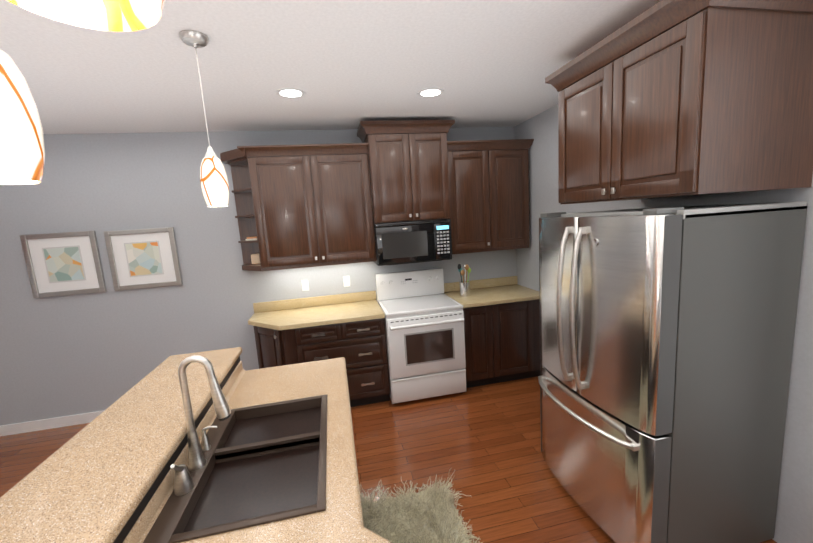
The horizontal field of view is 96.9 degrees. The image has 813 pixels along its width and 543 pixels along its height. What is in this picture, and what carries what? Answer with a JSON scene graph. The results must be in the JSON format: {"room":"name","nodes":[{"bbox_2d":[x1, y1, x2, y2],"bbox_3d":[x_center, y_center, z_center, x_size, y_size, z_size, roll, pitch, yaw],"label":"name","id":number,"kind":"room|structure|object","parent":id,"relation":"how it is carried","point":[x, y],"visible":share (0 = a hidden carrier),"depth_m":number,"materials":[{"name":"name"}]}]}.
{"room":"kitchen","nodes":[
{"label":"kitchen","id":0,"kind":"room"},
{"bbox_2d":[0,127,516,425],"bbox_3d":[-1.415,-0.034,3.738,5.750,2.700,0.120,-5,9,-11],"label":"wall","id":1,"kind":"structure","parent":0,"point":[66,355],"depth_m":3.44,"materials":[{"name":"grey paint"}]},
{"bbox_2d":[0,410,104,435],"bbox_3d":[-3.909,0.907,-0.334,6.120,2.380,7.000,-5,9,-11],"label":"baseboard","id":2,"kind":"structure","parent":1,"relation":"attached to","point":[42,424],"depth_m":3.44,"materials":[{"name":"white"}]},
{"bbox_2d":[20,231,106,297],"bbox_3d":[-3.127,-0.066,3.292,0.571,0.573,0.028,-5,9,-11],"label":"picture frame","id":3,"kind":"object","parent":1,"relation":"attached to","point":[63,264],"visible":1,"depth_m":3.29,"materials":[{"name":"silver metal"}]},
{"bbox_2d":[104,227,182,290],"bbox_3d":[-2.490,-0.120,3.420,0.576,0.560,0.028,-5,9,-11],"label":"picture frame","id":4,"kind":"object","parent":1,"relation":"attached to","point":[142,258],"visible":1,"depth_m":3.41,"materials":[{"name":"silver metal"}]},
{"bbox_2d":[301,280,308,290],"bbox_3d":[-1.061,0.146,3.770,0.072,0.116,0.009,-5,9,-11],"label":"outlet","id":5,"kind":"object","parent":1,"relation":"attached to","point":[305,283],"depth_m":3.77,"materials":[{"name":"white plastic"}]},
{"bbox_2d":[244,140,376,270],"bbox_3d":[-0.891,-0.635,3.519,1.080,1.085,0.351,-5,9,-11],"label":"upper cabinet","id":6,"kind":"object","parent":1,"relation":"attached to","point":[305,205],"depth_m":3.35,"materials":[{"name":"brown wood"}]},
{"bbox_2d":[343,276,349,286],"bbox_3d":[-0.641,0.106,3.854,0.072,0.116,0.009,-5,9,-11],"label":"outlet","id":7,"kind":"object","parent":1,"relation":"attached to","point":[346,279],"depth_m":3.85,"materials":[{"name":"white plastic"}]},
{"bbox_2d":[253,276,517,311],"bbox_3d":[-0.127,0.237,3.974,2.946,0.100,0.020,-5,9,-11],"label":"backsplash","id":8,"kind":"structure","parent":1,"relation":"attached to","point":[309,302],"depth_m":3.84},
{"bbox_2d":[360,120,451,223],"bbox_3d":[-0.002,-0.971,3.625,0.760,0.918,0.421,-5,9,-11],"label":"upper cabinet","id":9,"kind":"object","parent":1,"relation":"attached to","point":[410,161],"depth_m":3.42,"materials":[{"name":"brown wood"}]},
{"bbox_2d":[373,219,451,265],"bbox_3d":[0.042,-0.311,3.723,0.754,0.412,0.426,-5,9,-11],"label":"microwave","id":10,"kind":"object","parent":9,"relation":"attached to","point":[405,242],"visible":0.98,"depth_m":3.52,"materials":[{"name":"black"}]},
{"bbox_2d":[448,140,499,251],"bbox_3d":[0.631,-0.780,3.822,0.516,1.085,0.351,-5,9,-11],"label":"upper cabinet","id":11,"kind":"object","parent":1,"relation":"attached to","point":[475,222],"depth_m":3.66,"materials":[{"name":"brown wood"}]},
{"bbox_2d":[496,139,531,247],"bbox_3d":[1.006,-0.816,3.896,0.516,1.085,0.351,-5,9,-11],"label":"upper cabinet","id":12,"kind":"object","parent":1,"relation":"attached to","point":[512,163],"depth_m":3.74,"materials":[{"name":"brown wood"}]},
{"bbox_2d":[0,0,660,133],"bbox_3d":[-2.540,-0.772,-0.274,9.370,0.100,7.240,-5,9,-11],"label":"ceiling","id":13,"kind":"structure","parent":0,"point":[346,64],"depth_m":2.06,"materials":[{"name":"white paint"}]},
{"bbox_2d":[0,49,44,184],"bbox_3d":[-0.791,-0.566,0.631,0.128,0.799,0.128,-5,9,-11],"label":"pendant light","id":14,"kind":"object","parent":13,"relation":"hanging from","point":[22,154],"visible":1,"depth_m":0.67,"materials":[{"name":"white glass"}]},
{"bbox_2d":[7,0,164,31],"bbox_3d":[-0.238,-0.554,0.177,0.128,0.759,0.128,-5,9,-11],"label":"pendant light","id":15,"kind":"object","parent":13,"relation":"hanging from","point":[120,15],"visible":1,"depth_m":0.28,"materials":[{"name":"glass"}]},
{"bbox_2d":[179,30,228,206],"bbox_3d":[-0.988,-0.727,1.778,0.128,0.799,0.128,-5,9,-11],"label":"pendant light","id":16,"kind":"object","parent":13,"relation":"hanging from","point":[214,183],"visible":1,"depth_m":1.77,"materials":[{"name":"white glass"}]},
{"bbox_2d":[276,88,305,98],"bbox_3d":[-0.817,-1.256,2.541,0.204,0.006,0.204,-5,9,-11],"label":"recessed light","id":17,"kind":"object","parent":13,"relation":"in","point":[291,93],"visible":1,"depth_m":2.54,"materials":[{"name":"white"}]},
{"bbox_2d":[417,88,443,97],"bbox_3d":[0.183,-1.349,2.720,0.204,0.006,0.204,-5,9,-11],"label":"recessed light","id":18,"kind":"object","parent":13,"relation":"in","point":[430,92],"visible":0.96,"depth_m":2.72,"materials":[{"name":"white"}]},
{"bbox_2d":[0,376,776,542],"bbox_3d":[-2.360,1.991,0.144,9.370,0.100,7.240,-5,9,-11],"label":"floor","id":19,"kind":"structure","parent":0,"point":[483,442],"depth_m":2.72,"materials":[{"name":"brown wood"}]},
{"bbox_2d":[156,375,391,542],"bbox_3d":[-0.385,1.138,1.159,1.350,1.025,2.438,-5,9,-11],"label":"kitchen island","id":20,"kind":"object","parent":19,"relation":"on","point":[218,446],"depth_m":1.56,"materials":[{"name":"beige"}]},
{"bbox_2d":[0,347,383,542],"bbox_3d":[-0.630,0.638,1.003,1.055,0.040,2.536,-5,9,-11],"label":"island countertop","id":21,"kind":"structure","parent":20,"relation":"on","point":[99,486],"depth_m":1.16,"materials":[{"name":"beige stone"}]},
{"bbox_2d":[156,351,231,482],"bbox_3d":[-0.725,0.514,1.261,0.168,0.422,0.345,-5,9,-11],"label":"faucet","id":22,"kind":"object","parent":21,"relation":"on","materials":[{"name":"silver metal"}]},
{"bbox_2d":[139,394,327,542],"bbox_3d":[-0.566,0.795,1.428,0.509,0.202,0.754,-5,9,-11],"label":"sink","id":23,"kind":"object","parent":20,"relation":"in","point":[263,466],"depth_m":1.31,"materials":[{"name":"brown"}]},
{"bbox_2d":[254,328,295,368],"bbox_3d":[-1.238,0.910,3.533,0.400,0.875,0.597,-5,9,-11],"label":"base cabinet","id":24,"kind":"object","parent":19,"relation":"on","point":[274,349],"depth_m":3.28,"materials":[{"name":"brown wood"}]},
{"bbox_2d":[292,316,389,406],"bbox_3d":[-0.639,0.855,3.642,0.822,0.875,0.618,-5,9,-11],"label":"base cabinet","id":25,"kind":"object","parent":19,"relation":"on","point":[362,344],"depth_m":3.35,"materials":[{"name":"brown wood"}]},
{"bbox_2d":[248,300,383,331],"bbox_3d":[-0.881,0.425,3.521,1.262,0.040,0.638,-5,9,-11],"label":"countertop","id":26,"kind":"structure","parent":25,"relation":"on","point":[287,318],"depth_m":3.40,"materials":[{"name":"beige stone"}]},
{"bbox_2d":[375,268,465,403],"bbox_3d":[0.138,0.632,3.691,0.748,1.200,0.737,-5,9,-11],"label":"stove","id":27,"kind":"object","parent":19,"relation":"on","point":[424,325],"visible":0.96,"depth_m":3.44,"materials":[{"name":"white enameled metal"},{"name":"glass"}]},
{"bbox_2d":[359,469,482,542],"bbox_3d":[0.100,1.531,1.737,0.580,0.013,1.200,-5,9,-11],"label":"rug","id":28,"kind":"object","parent":19,"relation":"on","point":[428,514],"visible":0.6,"depth_m":2.12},
{"bbox_2d":[455,300,503,387],"bbox_3d":[0.690,0.728,3.906,0.384,0.875,0.618,-5,9,-11],"label":"base cabinet","id":29,"kind":"object","parent":19,"relation":"on","point":[481,325],"depth_m":3.61,"materials":[{"name":"brown wood"}]},
{"bbox_2d":[500,300,540,381],"bbox_3d":[1.077,0.691,3.983,0.676,0.875,0.618,-5,9,-11],"label":"base cabinet","id":30,"kind":"object","parent":19,"relation":"on","point":[502,327],"depth_m":3.69,"materials":[{"name":"brown wood"}]},
{"bbox_2d":[444,284,539,307],"bbox_3d":[0.926,0.253,3.881,0.928,0.040,0.638,-5,9,-11],"label":"countertop","id":31,"kind":"structure","parent":30,"relation":"on","point":[507,293],"depth_m":3.75,"materials":[{"name":"beige stone"}]},
{"bbox_2d":[538,201,807,542],"bbox_3d":[1.313,0.519,2.087,0.908,1.752,0.912,-5,9,-11],"label":"fridge","id":32,"kind":"object","parent":19,"relation":"on","point":[666,341],"visible":1,"depth_m":1.69,"materials":[{"name":"grey metal"}]},
{"bbox_2d":[514,104,812,542],"bbox_3d":[2.066,0.179,0.834,0.120,2.700,7.000,-5,9,-11],"label":"wall","id":33,"kind":"structure","parent":0,"point":[794,519],"depth_m":1.79,"materials":[{"name":"grey paint"}]},
{"bbox_2d":[545,0,812,203],"bbox_3d":[1.346,-0.799,1.913,0.679,0.800,1.040,-5,9,-11],"label":"upper cabinet","id":34,"kind":"object","parent":33,"relation":"attached to","point":[668,98],"visible":1,"depth_m":1.52,"materials":[{"name":"brown wood"}]}
]}

